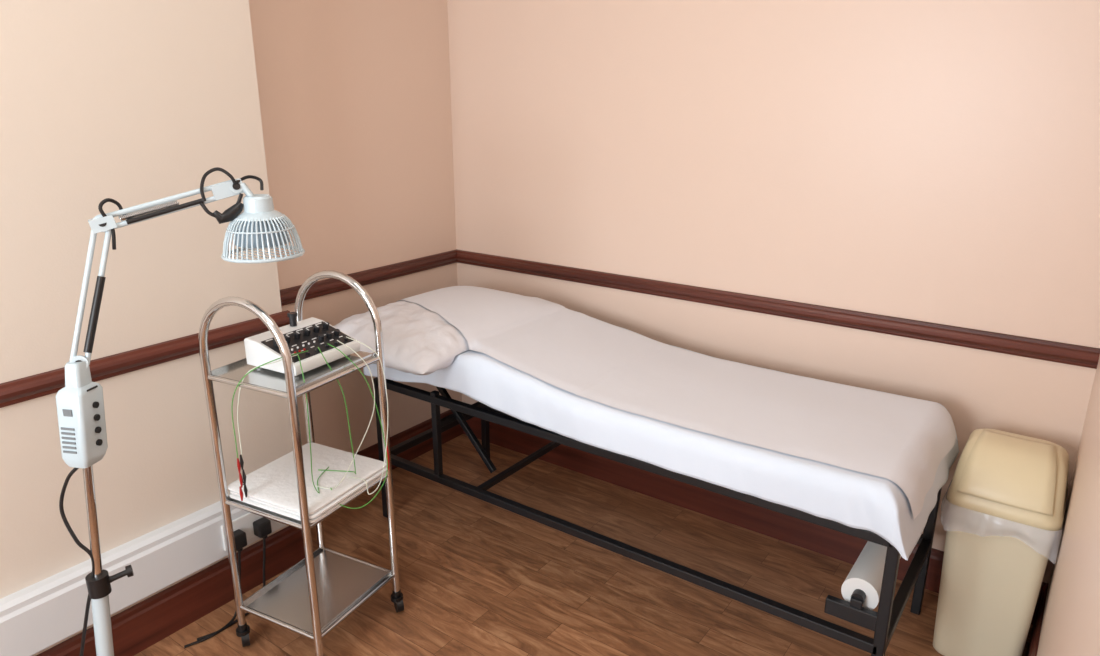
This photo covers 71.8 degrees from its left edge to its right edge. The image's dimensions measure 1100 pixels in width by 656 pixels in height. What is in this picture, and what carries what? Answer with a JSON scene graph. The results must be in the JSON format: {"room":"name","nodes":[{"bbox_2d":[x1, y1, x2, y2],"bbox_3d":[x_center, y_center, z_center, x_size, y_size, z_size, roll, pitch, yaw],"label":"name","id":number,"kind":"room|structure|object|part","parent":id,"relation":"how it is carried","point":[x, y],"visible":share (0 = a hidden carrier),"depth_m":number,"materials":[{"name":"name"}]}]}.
{"room":"examination room","nodes":[
{"label":"examination room","id":0,"kind":"room"},
{"bbox_2d":[0,0,292,655],"bbox_3d":[-1.918,-0.138,1.305,0.358,2.700,3.030,12,21,34],"label":"wall","id":1,"kind":"structure","parent":0,"point":[131,103],"depth_m":2.06,"materials":[{"name":"beige paint"}]},
{"bbox_2d":[0,501,286,655],"bbox_3d":[-1.722,1.025,1.505,0.134,0.357,3.000,12,21,34],"label":"cable trunking","id":2,"kind":"object","parent":1,"relation":"attached to","point":[36,617],"visible":0.84,"depth_m":2.19,"materials":[{"name":"white plastic"}]},
{"bbox_3d":[-0.987,0.647,2.460,0.010,0.090,0.155,12,21,34],"label":"socket plate","id":3,"kind":"part","parent":2,"relation":"part of","materials":[{"name":"white plastic"}]},
{"bbox_2d":[0,310,289,407],"bbox_3d":[-1.756,0.332,1.340,0.027,0.058,3.052,12,21,34],"label":"trim","id":4,"kind":"structure","parent":1,"relation":"attached to","point":[16,391],"depth_m":2.12,"materials":[{"name":"brown wood"}]},
{"bbox_2d":[36,526,304,655],"bbox_3d":[-1.767,1.114,1.573,0.016,0.150,3.030,12,21,34],"label":"baseboard","id":5,"kind":"structure","parent":1,"relation":"attached to","point":[146,623],"depth_m":2.39,"materials":[{"name":"brown wood"}]},
{"bbox_2d":[249,0,461,453],"bbox_3d":[-0.803,-0.651,2.983,0.100,2.700,1.120,12,21,34],"label":"wall","id":6,"kind":"structure","parent":0,"point":[355,95],"depth_m":3.00,"materials":[{"name":"beige paint"}]},
{"bbox_2d":[280,250,456,305],"bbox_3d":[-0.751,-0.201,3.082,0.027,0.058,1.120,12,21,34],"label":"trim","id":7,"kind":"structure","parent":6,"relation":"attached to","point":[327,286],"depth_m":3.11,"materials":[{"name":"brown wood"}]},
{"bbox_2d":[355,410,462,469],"bbox_3d":[-0.756,0.579,3.323,0.016,0.150,1.120,12,21,34],"label":"baseboard","id":8,"kind":"structure","parent":6,"relation":"attached to","point":[372,451],"depth_m":3.50,"materials":[{"name":"brown wood"}]},
{"bbox_2d":[134,434,1032,655],"bbox_3d":[-0.662,1.266,1.504,2.650,0.100,4.350,12,21,34],"label":"floor","id":9,"kind":"structure","parent":0,"point":[477,577],"depth_m":2.60,"materials":[{"name":"brown wood"}]},
{"bbox_2d":[56,167,304,655],"bbox_3d":[-0.994,0.352,1.873,0.501,1.441,0.824,12,21,34],"label":"heat lamp","id":10,"kind":"object","parent":9,"relation":"on","point":[80,404],"visible":1,"depth_m":1.78,"materials":[{"name":"white metal"}]},
{"bbox_3d":[-0.717,-0.242,1.887,0.132,0.064,0.132,12,21,34],"label":"heating plate","id":11,"kind":"part","parent":10,"relation":"part of","materials":[{"name":"grey metal"}]},
{"bbox_2d":[198,270,403,655],"bbox_3d":[-0.708,0.410,2.231,0.364,1.112,0.390,9,19,26],"label":"trolley","id":12,"kind":"object","parent":9,"relation":"on","point":[310,599],"visible":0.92,"depth_m":2.20,"materials":[{"name":"silver metal"}]},
{"bbox_2d":[228,443,387,522],"bbox_3d":[-0.705,0.446,2.242,0.329,0.039,0.334,9,19,26],"label":"folded towel","id":13,"kind":"object","parent":12,"relation":"on","point":[272,487],"visible":0.91,"depth_m":2.19,"materials":[{"name":"white fabric"}]},
{"bbox_2d":[231,312,388,508],"bbox_3d":[-0.683,0.246,2.138,0.332,0.522,0.366,12,21,34],"label":"electroacupuncture stimulator","id":14,"kind":"object","parent":12,"relation":"on","point":[312,342],"visible":0.96,"depth_m":2.11,"materials":[{"name":"white plastic"}]},
{"bbox_3d":[-0.698,0.051,2.157,0.195,0.085,0.244,10,19,29],"label":"casing","id":15,"kind":"part","parent":14,"relation":"part of","materials":[{"name":"white plastic"}]},
{"bbox_3d":[-0.697,0.014,2.145,0.169,0.081,0.226,10,19,29],"label":"control panel","id":16,"kind":"part","parent":14,"relation":"part of","materials":[{"name":"black plastic"}]},
{"bbox_2d":[333,286,958,655],"bbox_3d":[0.188,0.433,2.591,2.015,0.857,0.844,12,21,34],"label":"bed","id":17,"kind":"object","parent":9,"relation":"on","point":[873,466],"visible":0.93,"depth_m":2.28,"materials":[{"name":"white fabric"}]},
{"bbox_2d":[333,301,468,374],"bbox_3d":[-0.403,-0.016,2.876,0.580,0.166,0.800,12,21,34],"label":"pillow","id":18,"kind":"object","parent":17,"relation":"on","point":[420,337],"depth_m":2.60,"materials":[{"name":"white fabric"}]},
{"bbox_3d":[0.270,0.544,2.656,1.855,0.606,0.628,12,21,34],"label":"bed frame","id":19,"kind":"part","parent":17,"relation":"part of","materials":[{"name":"black paint"}]},
{"bbox_2d":[933,429,1068,655],"bbox_3d":[1.308,0.637,2.232,0.292,0.676,0.355,12,21,34],"label":"bin","id":20,"kind":"object","parent":9,"relation":"on","point":[1003,506],"visible":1,"depth_m":2.10,"materials":[{"name":"beige plastic"}]},
{"bbox_3d":[1.312,0.401,2.157,0.276,0.168,0.328,12,21,34],"label":"bin lid","id":21,"kind":"part","parent":20,"relation":"part of","materials":[{"name":"beige plastic"}]},
{"bbox_2d":[447,0,1099,582],"bbox_3d":[0.587,-0.576,2.738,2.650,2.700,0.100,12,21,34],"label":"wall","id":22,"kind":"structure","parent":0,"point":[934,161],"depth_m":2.50,"materials":[{"name":"beige paint"}]},
{"bbox_2d":[463,417,1046,624],"bbox_3d":[0.553,0.657,3.066,2.450,0.150,0.016,12,21,34],"label":"baseboard","id":23,"kind":"structure","parent":22,"relation":"attached to","point":[844,547],"depth_m":3.01,"materials":[{"name":"brown wood"}]},
{"bbox_2d":[456,249,1099,368],"bbox_3d":[0.550,-0.122,2.823,2.450,0.058,0.027,12,21,34],"label":"trim","id":24,"kind":"structure","parent":22,"relation":"attached to","point":[1072,354],"depth_m":2.57,"materials":[{"name":"brown wood"}]},
{"bbox_2d":[1037,356,1099,655],"bbox_3d":[0.370,0.146,0.378,0.100,2.700,4.150,12,21,34],"label":"wall","id":25,"kind":"structure","parent":0,"point":[1070,626],"depth_m":1.27,"materials":[{"name":"beige paint"}]},
{"bbox_2d":[1028,583,1047,655],"bbox_3d":[0.323,1.355,0.783,0.016,0.150,4.150,12,21,34],"label":"baseboard","id":26,"kind":"structure","parent":25,"relation":"attached to","point":[1036,629],"depth_m":2.22,"materials":[{"name":"brown wood"}]}
]}

